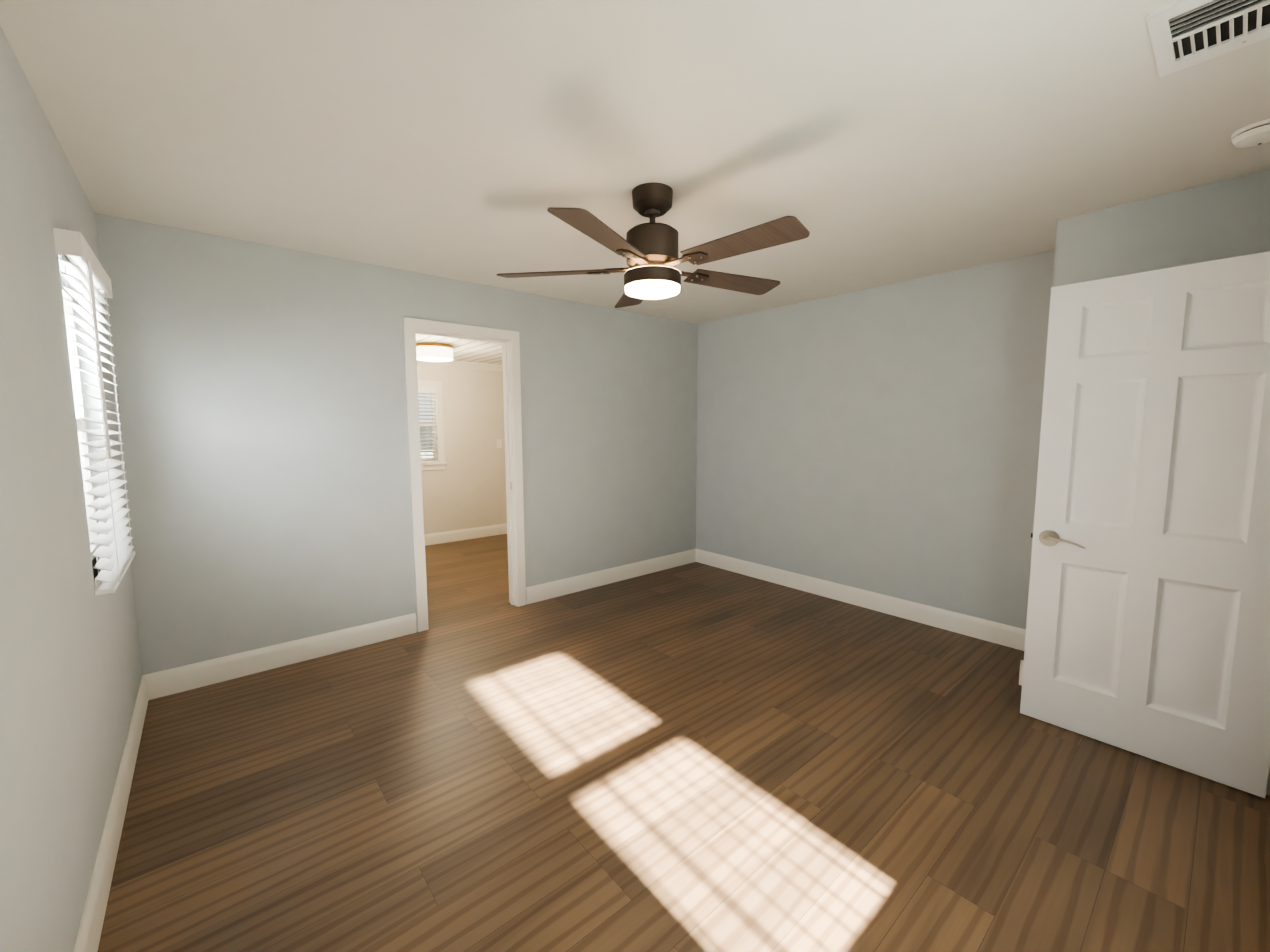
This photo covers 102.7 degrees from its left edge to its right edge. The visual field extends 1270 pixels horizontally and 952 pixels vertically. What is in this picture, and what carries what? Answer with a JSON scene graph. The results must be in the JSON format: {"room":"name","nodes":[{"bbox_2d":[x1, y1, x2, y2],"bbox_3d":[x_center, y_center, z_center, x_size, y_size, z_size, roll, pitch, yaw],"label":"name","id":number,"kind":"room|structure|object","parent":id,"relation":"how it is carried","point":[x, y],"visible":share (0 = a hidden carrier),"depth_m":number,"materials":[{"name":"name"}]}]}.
{"room":"empty bedroom","nodes":[
{"label":"empty bedroom","id":0,"kind":"room"},
{"bbox_2d":[0,26,141,951],"bbox_3d":[-1.397,0.100,1.066,0.120,2.440,4.020,-5,7,-40],"label":"wall","id":1,"kind":"structure","parent":0,"point":[70,671],"depth_m":1.33,"materials":[{"name":"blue paint"}]},
{"bbox_2d":[61,280,99,559],"bbox_3d":[-2.168,-0.197,1.922,0.050,1.110,0.640,-5,7,-40],"label":"window","id":2,"kind":"structure","parent":1,"relation":"in","point":[78,413],"depth_m":2.14,"materials":[{"name":"white paint"}]},
{"bbox_2d":[53,228,134,595],"bbox_3d":[-2.081,-0.221,1.993,0.074,1.223,0.718,-5,7,-40],"label":"window blind","id":3,"kind":"object","parent":2,"relation":"attached to","point":[90,281],"visible":0.98,"depth_m":1.85,"materials":[{"name":"white plastic"}]},
{"bbox_2d":[92,557,100,588],"bbox_3d":[-2.125,0.364,2.012,0.059,0.025,0.640,-5,7,-40],"label":"sill","id":4,"kind":"structure","parent":1,"relation":"attached to","point":[96,583],"depth_m":1.89,"materials":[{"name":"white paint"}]},
{"bbox_2d":[73,674,152,951],"bbox_3d":[-1.342,1.242,1.221,0.015,0.136,3.780,-5,7,-40],"label":"baseboard","id":5,"kind":"structure","parent":1,"relation":"attached to","point":[90,929],"depth_m":1.66,"materials":[{"name":"white paint"}]},
{"bbox_2d":[95,213,697,674],"bbox_3d":[-1.006,-0.182,3.936,4.200,2.440,0.120,-5,7,-40],"label":"wall","id":6,"kind":"structure","parent":0,"point":[261,411],"depth_m":3.08,"materials":[{"name":"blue paint"}]},
{"bbox_2d":[149,613,416,698],"bbox_3d":[-2.029,1.061,3.097,1.335,0.136,0.015,-5,7,-40],"label":"baseboard","id":7,"kind":"structure","parent":6,"relation":"attached to","point":[181,679],"depth_m":3.01,"materials":[{"name":"white paint"}]},
{"bbox_2d":[403,317,525,631],"bbox_3d":[-1.242,-0.011,3.751,0.832,2.136,0.156,-5,7,-40],"label":"trim","id":8,"kind":"structure","parent":6,"relation":"attached to","point":[509,340],"depth_m":3.75,"materials":[{"name":"white paint"}]},
{"bbox_2d":[526,549,696,603],"bbox_3d":[-0.123,0.898,4.698,1.955,0.136,0.015,-5,7,-40],"label":"baseboard","id":9,"kind":"structure","parent":6,"relation":"attached to","point":[557,588],"depth_m":4.57,"materials":[{"name":"white paint"}]},
{"bbox_2d":[416,334,502,364],"bbox_3d":[-1.874,-1.428,4.842,4.440,0.330,2.680,-5,7,-40],"label":"ceiling","id":10,"kind":"structure","parent":0,"point":[476,351],"depth_m":5.22,"materials":[{"name":"white paint"}]},
{"bbox_2d":[416,342,452,361],"bbox_3d":[-1.959,-1.202,4.950,0.360,0.140,0.360,-5,7,-40],"label":"ceiling light","id":11,"kind":"object","parent":10,"relation":"attached to","point":[433,352],"visible":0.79,"depth_m":4.81,"materials":[{"name":"white glass"}]},
{"bbox_2d":[417,365,506,533],"bbox_3d":[-2.353,-0.401,6.217,3.300,2.440,0.120,-5,7,-40],"label":"wall","id":12,"kind":"structure","parent":0,"point":[465,488],"depth_m":6.37,"materials":[{"name":"beige paint"}]},
{"bbox_2d":[419,395,436,462],"bbox_3d":[-2.658,-0.599,5.965,0.615,0.905,0.050,-5,7,-40],"label":"window","id":13,"kind":"structure","parent":12,"relation":"in","point":[428,424],"depth_m":6.12,"materials":[{"name":"white paint"}]},
{"bbox_2d":[418,386,437,462],"bbox_3d":[-2.618,-0.596,5.917,0.611,0.902,0.071,-5,7,-40],"label":"window blind","id":14,"kind":"object","parent":13,"relation":"attached to","point":[426,390],"visible":0.31,"depth_m":6.04,"materials":[{"name":"white plastic"}]},
{"bbox_2d":[418,380,446,470],"bbox_3d":[-2.615,-0.584,5.915,0.785,1.055,0.085,-5,7,-40],"label":"window frame","id":15,"kind":"structure","parent":12,"relation":"attached to","point":[441,463],"depth_m":6.10,"materials":[{"name":"white paint"}]},
{"bbox_2d":[417,360,502,370],"bbox_3d":[-2.295,-1.342,6.052,3.300,0.075,0.070,-5,7,-40],"label":"crown molding","id":16,"kind":"structure","parent":12,"relation":"attached to","point":[474,365],"depth_m":6.22,"materials":[{"name":"white paint"}]},
{"bbox_2d":[424,523,506,545],"bbox_3d":[-2.305,0.751,6.278,3.300,0.136,0.015,-5,7,-40],"label":"baseboard","id":17,"kind":"structure","parent":12,"relation":"attached to","point":[459,535],"depth_m":6.39,"materials":[{"name":"white paint"}]},
{"bbox_2d":[497,439,501,447],"bbox_3d":[-1.766,-0.422,6.623,0.072,0.116,0.016,-5,7,-40],"label":"light switch","id":18,"kind":"object","parent":12,"relation":"attached to","point":[499,443],"visible":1,"depth_m":6.62,"materials":[{"name":"white plastic"}]},
{"bbox_2d":[0,0,1269,323],"bbox_3d":[0.745,-1.250,1.743,4.440,0.100,5.440,-5,7,-40],"label":"ceiling","id":19,"kind":"structure","parent":0,"point":[874,142],"depth_m":1.73,"materials":[{"name":"paint"}]},
{"bbox_2d":[497,182,809,307],"bbox_3d":[0.112,-1.028,2.235,1.366,0.434,1.344,-5,7,-40],"label":"ceiling fan","id":20,"kind":"object","parent":19,"relation":"hanging from","point":[649,251],"visible":1,"depth_m":2.15,"materials":[{"name":"brown wood"}]},
{"bbox_2d":[1146,0,1269,77],"bbox_3d":[1.513,-1.151,1.260,0.340,0.015,0.320,-5,7,-40],"label":"ceiling vent","id":21,"kind":"object","parent":19,"relation":"in","point":[1183,34],"visible":1,"depth_m":1.31,"materials":[{"name":"white metal"}]},
{"bbox_2d":[1231,119,1269,147],"bbox_3d":[2.173,-1.185,1.764,0.136,0.042,0.136,-5,7,-40],"label":"smoke detector","id":22,"kind":"object","parent":19,"relation":"attached to","point":[1254,134],"visible":1,"depth_m":1.75,"materials":[{"name":"white plastic"}]},
{"bbox_2d":[97,534,1269,951],"bbox_3d":[-0.111,1.181,3.010,4.440,0.100,8.120,-5,7,-40],"label":"floor","id":23,"kind":"structure","parent":0,"point":[695,756],"depth_m":1.93,"materials":[{"name":"wood"}]},
{"bbox_2d":[696,249,1054,628],"bbox_3d":[1.590,-0.218,4.208,0.120,2.440,3.050,-5,7,-40],"label":"wall","id":24,"kind":"structure","parent":0,"point":[884,439],"depth_m":3.76,"materials":[{"name":"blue paint"}]},
{"bbox_2d":[697,549,1025,649],"bbox_3d":[1.581,0.937,4.231,0.015,0.136,2.930,-5,7,-40],"label":"baseboard","id":25,"kind":"structure","parent":24,"relation":"attached to","point":[994,632],"depth_m":3.87,"materials":[{"name":"white paint"}]},
{"bbox_2d":[1052,169,1269,286],"bbox_3d":[2.684,-0.056,2.509,0.650,2.440,0.970,-5,7,-40],"label":"wall","id":26,"kind":"structure","parent":0,"point":[1224,219],"depth_m":2.26,"materials":[{"name":"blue paint"}]},
{"bbox_2d":[1019,660,1023,684],"bbox_3d":[2.390,1.108,2.459,0.015,0.136,0.865,-5,7,-40],"label":"baseboard","id":27,"kind":"structure","parent":26,"relation":"attached to","point":[1022,661],"depth_m":2.78,"materials":[{"name":"white paint"}]},
{"bbox_3d":[1.309,0.116,0.799,3.670,2.440,0.120,-5,7,-40],"label":"wall","id":28,"kind":"structure","parent":0,"visible":0},
{"bbox_2d":[1020,251,1269,797],"bbox_3d":[2.150,0.182,2.122,0.154,2.030,0.782,-5,7,-40],"label":"door leaf","id":29,"kind":"structure","parent":28,"relation":"in","point":[1148,625],"depth_m":2.09,"materials":[{"name":"white paint"}]},
{"bbox_2d":[1266,765,1269,795],"bbox_3d":[2.163,0.198,1.543,0.932,2.126,0.140,-5,7,-40],"label":"trim","id":30,"kind":"structure","parent":28,"relation":"attached to","point":[1268,788],"depth_m":1.95,"materials":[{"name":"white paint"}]}
]}

